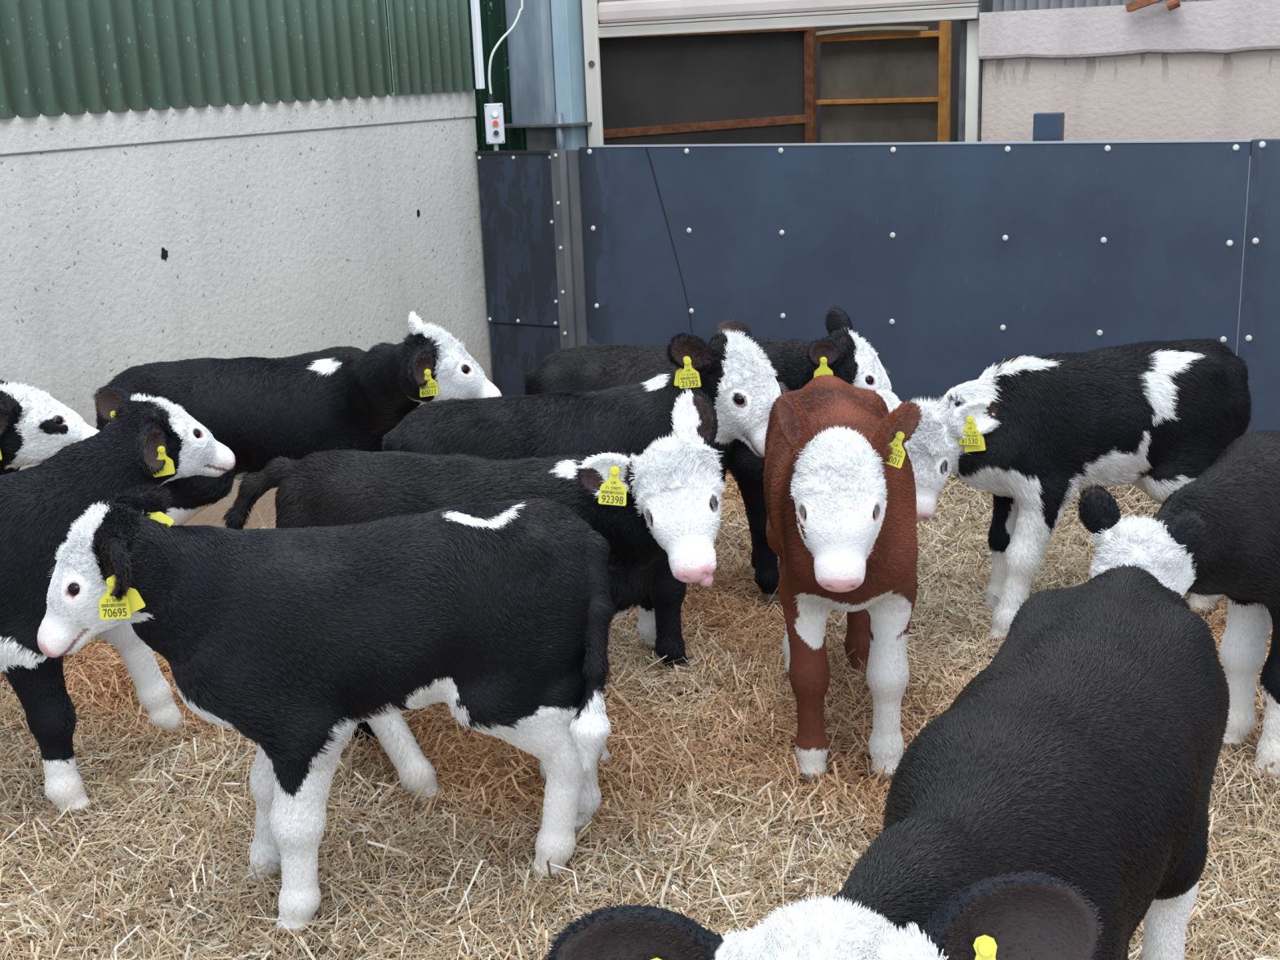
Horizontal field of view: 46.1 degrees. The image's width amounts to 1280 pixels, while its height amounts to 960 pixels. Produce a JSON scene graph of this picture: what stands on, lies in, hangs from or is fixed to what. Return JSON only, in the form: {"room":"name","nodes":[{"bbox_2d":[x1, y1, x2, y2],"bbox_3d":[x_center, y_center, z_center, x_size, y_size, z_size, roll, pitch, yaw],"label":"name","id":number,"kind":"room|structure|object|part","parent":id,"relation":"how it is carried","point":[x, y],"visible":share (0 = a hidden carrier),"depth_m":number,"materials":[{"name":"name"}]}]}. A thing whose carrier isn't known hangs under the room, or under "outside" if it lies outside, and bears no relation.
{"room":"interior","nodes":[
{"label":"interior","id":0,"kind":"room"},
{"bbox_2d":[0,0,492,529],"bbox_3d":[-3.140,-0.649,3.555,0.243,3.400,9.020,7,18,30],"label":"wall","id":1,"kind":"structure","parent":0,"point":[287,228],"depth_m":6.05,"materials":[{"name":"concrete"}]},
{"bbox_2d":[160,246,168,261],"bbox_3d":[-1.797,-0.853,5.684,0.001,0.057,0.036,7,18,30],"label":"formwork hole","id":2,"kind":"object","parent":1,"relation":"attached to","point":[164,255],"visible":1,"depth_m":5.68,"materials":[{"name":"black plastic"}]},
{"bbox_2d":[0,0,392,117],"bbox_3d":[-3.238,-1.440,3.026,0.030,1.588,8.340,7,18,30],"label":"cladding","id":3,"kind":"object","parent":1,"relation":"attached to","point":[57,56],"visible":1,"depth_m":5.64,"materials":[{"name":"green paint"}]},
{"bbox_2d":[470,0,484,88],"bbox_3d":[-0.789,-2.621,6.948,0.030,1.580,0.035,7,18,30],"label":"conduit","id":4,"kind":"object","parent":1,"relation":"attached to","point":[475,5],"visible":1,"depth_m":7.09,"materials":[{"name":"white plastic"}]},
{"bbox_2d":[273,324,493,528],"bbox_3d":[0.371,0.643,4.806,20.000,0.180,20.000,7,18,30],"label":"floor slab","id":5,"kind":"structure","parent":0,"point":[489,325],"depth_m":10.02,"materials":[{"name":"grey concrete"}]},
{"bbox_2d":[475,150,560,395],"bbox_3d":[-0.561,-0.878,7.353,0.450,1.430,0.060,7,18,30],"label":"panel","id":6,"kind":"object","parent":5,"relation":"on","point":[516,189],"visible":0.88,"depth_m":7.29,"materials":[{"name":"plastic"}]},
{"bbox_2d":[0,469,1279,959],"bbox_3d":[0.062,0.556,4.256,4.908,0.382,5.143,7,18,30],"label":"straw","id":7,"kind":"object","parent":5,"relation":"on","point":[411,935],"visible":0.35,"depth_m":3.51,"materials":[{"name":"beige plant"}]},
{"bbox_2d":[0,378,99,475],"bbox_3d":[-2.099,0.232,4.163,1.295,0.963,0.416,-5,16,-9],"label":"calf","id":8,"kind":"object","parent":7,"relation":"on","point":[34,425],"visible":0.85,"depth_m":4.04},
{"bbox_2d":[0,386,235,823],"bbox_3d":[-1.574,0.338,3.592,1.236,1.019,0.366,-5,16,-11],"label":"calf","id":9,"kind":"object","parent":7,"relation":"on","point":[144,440],"visible":0.72,"depth_m":3.52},
{"bbox_2d":[91,311,502,525],"bbox_3d":[-1.004,-0.048,4.891,1.366,1.032,0.702,4,17,22],"label":"calf","id":10,"kind":"object","parent":7,"relation":"on","point":[263,410],"visible":0.61,"depth_m":4.79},
{"bbox_2d":[37,482,615,946],"bbox_3d":[-0.590,0.453,3.075,1.131,0.997,0.443,-7,16,-17],"label":"calf","id":11,"kind":"object","parent":7,"relation":"on","point":[501,613],"visible":0.98,"depth_m":2.96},
{"bbox_2d":[222,387,725,810],"bbox_3d":[-0.378,0.276,3.621,1.299,1.034,0.417,4,16,20],"label":"calf","id":12,"kind":"object","parent":7,"relation":"on","point":[667,498],"visible":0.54,"depth_m":3.46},
{"bbox_2d":[381,317,788,677],"bbox_3d":[-0.142,0.095,4.274,1.146,1.020,0.380,-5,16,-10],"label":"calf","id":13,"kind":"object","parent":7,"relation":"on","point":[732,368],"visible":0.44,"depth_m":4.12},
{"bbox_2d":[523,305,892,607],"bbox_3d":[0.216,-0.049,4.808,1.181,0.980,0.526,-2,15,1],"label":"calf","id":14,"kind":"object","parent":7,"relation":"on","point":[847,357],"visible":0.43,"depth_m":4.72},
{"bbox_2d":[763,373,923,791],"bbox_3d":[0.508,0.197,3.812,0.369,1.021,1.130,-2,15,1],"label":"calf","id":15,"kind":"object","parent":7,"relation":"on","point":[840,491],"visible":0.98,"depth_m":3.45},
{"bbox_2d":[542,564,1230,959],"bbox_3d":[0.499,0.706,2.059,0.459,0.969,1.560,7,18,30],"label":"calf","id":16,"kind":"object","parent":7,"relation":"on","point":[1058,804],"visible":1,"depth_m":1.87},
{"bbox_2d":[871,337,1253,648],"bbox_3d":[1.289,0.042,4.540,1.187,0.872,0.355,-6,16,-13],"label":"calf","id":17,"kind":"object","parent":7,"relation":"on","point":[1031,433],"visible":0.8,"depth_m":4.37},
{"bbox_2d":[1075,430,1279,789],"bbox_3d":[1.620,0.292,3.584,1.290,0.871,0.362,-6,16,-12],"label":"calf","id":18,"kind":"object","parent":7,"relation":"on","point":[1218,533],"visible":0.8,"depth_m":3.38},
{"bbox_2d":[552,8,816,326],"bbox_3d":[0.213,-1.570,8.300,1.535,2.000,0.073,-3,15,-2],"label":"window","id":19,"kind":"structure","parent":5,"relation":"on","point":[748,86],"depth_m":8.16,"materials":[{"name":"wood"}]},
{"bbox_3d":[0.165,-2.397,8.063,1.500,0.035,0.050,-3,15,-2],"label":"rail","id":20,"kind":"part","parent":19,"relation":"part of","materials":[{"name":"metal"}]},
{"bbox_3d":[0.184,-1.914,8.196,1.502,0.095,0.050,-3,15,-2],"label":"rail","id":21,"kind":"part","parent":19,"relation":"part of","materials":[{"name":"wood"}]},
{"bbox_3d":[0.945,-1.634,8.316,0.050,1.660,0.050,7,18,30],"label":"post","id":22,"kind":"part","parent":19,"relation":"part of","materials":[{"name":"wood"}]},
{"bbox_2d":[815,21,951,142],"bbox_3d":[1.323,-1.573,8.230,0.742,1.760,0.140,7,18,30],"label":"wooden shelf","id":23,"kind":"object","parent":19,"relation":"attached to","point":[887,87],"visible":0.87,"depth_m":8.09,"materials":[{"name":"wood"}]},
{"bbox_3d":[1.281,-2.042,8.103,0.700,0.023,0.060,7,18,30],"label":"rail","id":24,"kind":"part","parent":23,"relation":"part of","materials":[{"name":"brown wood"}]},
{"bbox_3d":[1.268,-2.363,8.015,0.700,0.030,0.060,7,18,30],"label":"rail","id":25,"kind":"part","parent":23,"relation":"part of","materials":[{"name":"brown wood"}]},
{"bbox_3d":[1.619,-1.535,8.048,0.042,1.760,0.070,7,18,30],"label":"post","id":26,"kind":"part","parent":23,"relation":"part of","materials":[{"name":"brown wood"}]},
{"bbox_2d":[578,139,1251,404],"bbox_3d":[1.016,-0.702,6.447,2.925,1.451,0.070,7,18,30],"label":"panel","id":27,"kind":"object","parent":5,"relation":"on","point":[952,260],"visible":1,"depth_m":6.26,"materials":[{"name":"plastic"}]},
{"bbox_2d":[1032,112,1064,141],"bbox_3d":[1.660,-0.764,6.197,0.110,1.455,0.060,7,18,30],"label":"gate post","id":28,"kind":"object","parent":5,"relation":"on","point":[1047,126],"visible":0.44,"depth_m":5.99,"materials":[{"name":"blue metal"}]},
{"bbox_2d":[1235,138,1279,434],"bbox_3d":[3.493,-0.404,5.008,2.836,1.453,0.050,7,18,30],"label":"panel","id":29,"kind":"object","parent":5,"relation":"on","point":[1258,340],"visible":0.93,"depth_m":5.62,"materials":[{"name":"plastic"}]},
{"bbox_2d":[385,0,588,151],"bbox_3d":[-0.911,-2.592,7.649,1.500,2.400,0.044,7,18,30],"label":"post","id":30,"kind":"object","parent":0,"point":[492,12],"depth_m":7.69,"materials":[{"name":"green metal"}]},
{"bbox_2d":[484,93,505,150],"bbox_3d":[-0.702,-1.703,7.285,0.090,0.325,0.108,-3,15,-4],"label":"control box","id":31,"kind":"object","parent":30,"relation":"attached to","point":[494,112],"visible":0.97,"depth_m":7.24,"materials":[{"name":"white plastic"}]},
{"bbox_2d":[488,0,523,93],"bbox_3d":[-0.653,-2.354,7.146,0.200,1.010,0.017,-8,16,-20],"label":"power cable","id":32,"kind":"object","parent":31,"relation":"on","point":[521,9],"visible":1,"depth_m":7.21,"materials":[{"name":"grey plastic"}]},
{"bbox_2d":[504,0,591,150],"bbox_3d":[-0.502,-2.530,7.293,0.490,2.440,0.240,7,18,30],"label":"column","id":33,"kind":"structure","parent":30,"relation":"attached to","point":[545,45],"depth_m":7.37,"materials":[{"name":"metal"}]},
{"bbox_3d":[-0.539,-2.752,7.274,0.270,2.000,0.200,7,18,30],"label":"column post","id":34,"kind":"part","parent":33,"relation":"part of","materials":[{"name":"metal"}]},
{"bbox_3d":[-0.482,-1.766,7.486,0.490,0.016,0.200,7,18,30],"label":"plate","id":35,"kind":"part","parent":33,"relation":"part of","materials":[{"name":"metal"}]},
{"bbox_2d":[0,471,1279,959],"bbox_3d":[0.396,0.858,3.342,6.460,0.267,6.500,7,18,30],"label":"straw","id":36,"kind":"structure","parent":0,"point":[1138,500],"depth_m":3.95,"materials":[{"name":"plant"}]},
{"bbox_2d":[550,149,588,348],"bbox_3d":[-0.319,-0.895,7.186,0.150,1.333,0.062,7,18,30],"label":"post","id":37,"kind":"object","parent":36,"relation":"on","point":[565,163],"visible":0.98,"depth_m":7.11,"materials":[{"name":"metal"}]},
{"bbox_2d":[488,0,980,325],"bbox_3d":[0.292,-2.769,10.003,8.000,3.800,0.200,7,18,30],"label":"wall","id":38,"kind":"structure","parent":0,"point":[955,24],"depth_m":9.09,"materials":[{"name":"brown wood"}]},
{"bbox_2d":[991,0,1213,12],"bbox_3d":[4.072,-2.436,4.791,6.000,1.560,0.024,7,18,30],"label":"wall","id":39,"kind":"structure","parent":0,"point":[997,5],"depth_m":6.34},
{"bbox_2d":[977,0,1279,59],"bbox_3d":[4.081,-1.599,5.000,6.000,0.203,0.216,7,18,30],"label":"wall","id":40,"kind":"structure","parent":0,"point":[1215,26],"depth_m":6.08,"materials":[{"name":"white paint"}]},
{"bbox_2d":[1125,0,1180,12],"bbox_3d":[2.031,-1.897,5.949,0.211,0.088,0.065,7,18,30],"label":"bracket","id":41,"kind":"object","parent":40,"relation":"on","point":[1171,4],"visible":1,"depth_m":5.95,"materials":[{"name":"wood"}]},
{"bbox_2d":[981,49,1279,142],"bbox_3d":[4.202,-0.628,5.275,6.125,1.890,0.220,7,18,30],"label":"wall","id":42,"kind":"structure","parent":0,"point":[1149,95],"depth_m":6.17,"materials":[{"name":"white paint"}]},
{"bbox_2d":[582,0,991,146],"bbox_3d":[0.639,-1.948,6.976,1.972,3.400,0.258,7,18,30],"label":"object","id":43,"kind":"structure","parent":42,"relation":"in","point":[971,68],"depth_m":6.86,"materials":[{"name":"beige metal"}]},
{"bbox_2d":[597,0,979,22],"bbox_3d":[0.599,-2.703,6.691,1.890,1.198,0.036,7,18,30],"label":"roller shutter","id":44,"kind":"object","parent":43,"relation":"hanging from","point":[614,11],"depth_m":6.92,"materials":[{"name":"paint"}]},
{"bbox_3d":[0.619,-2.087,6.849,1.895,0.064,0.060,7,18,30],"label":"shutter rail","id":45,"kind":"part","parent":43,"relation":"part of","materials":[{"name":"white metal"}]}
]}

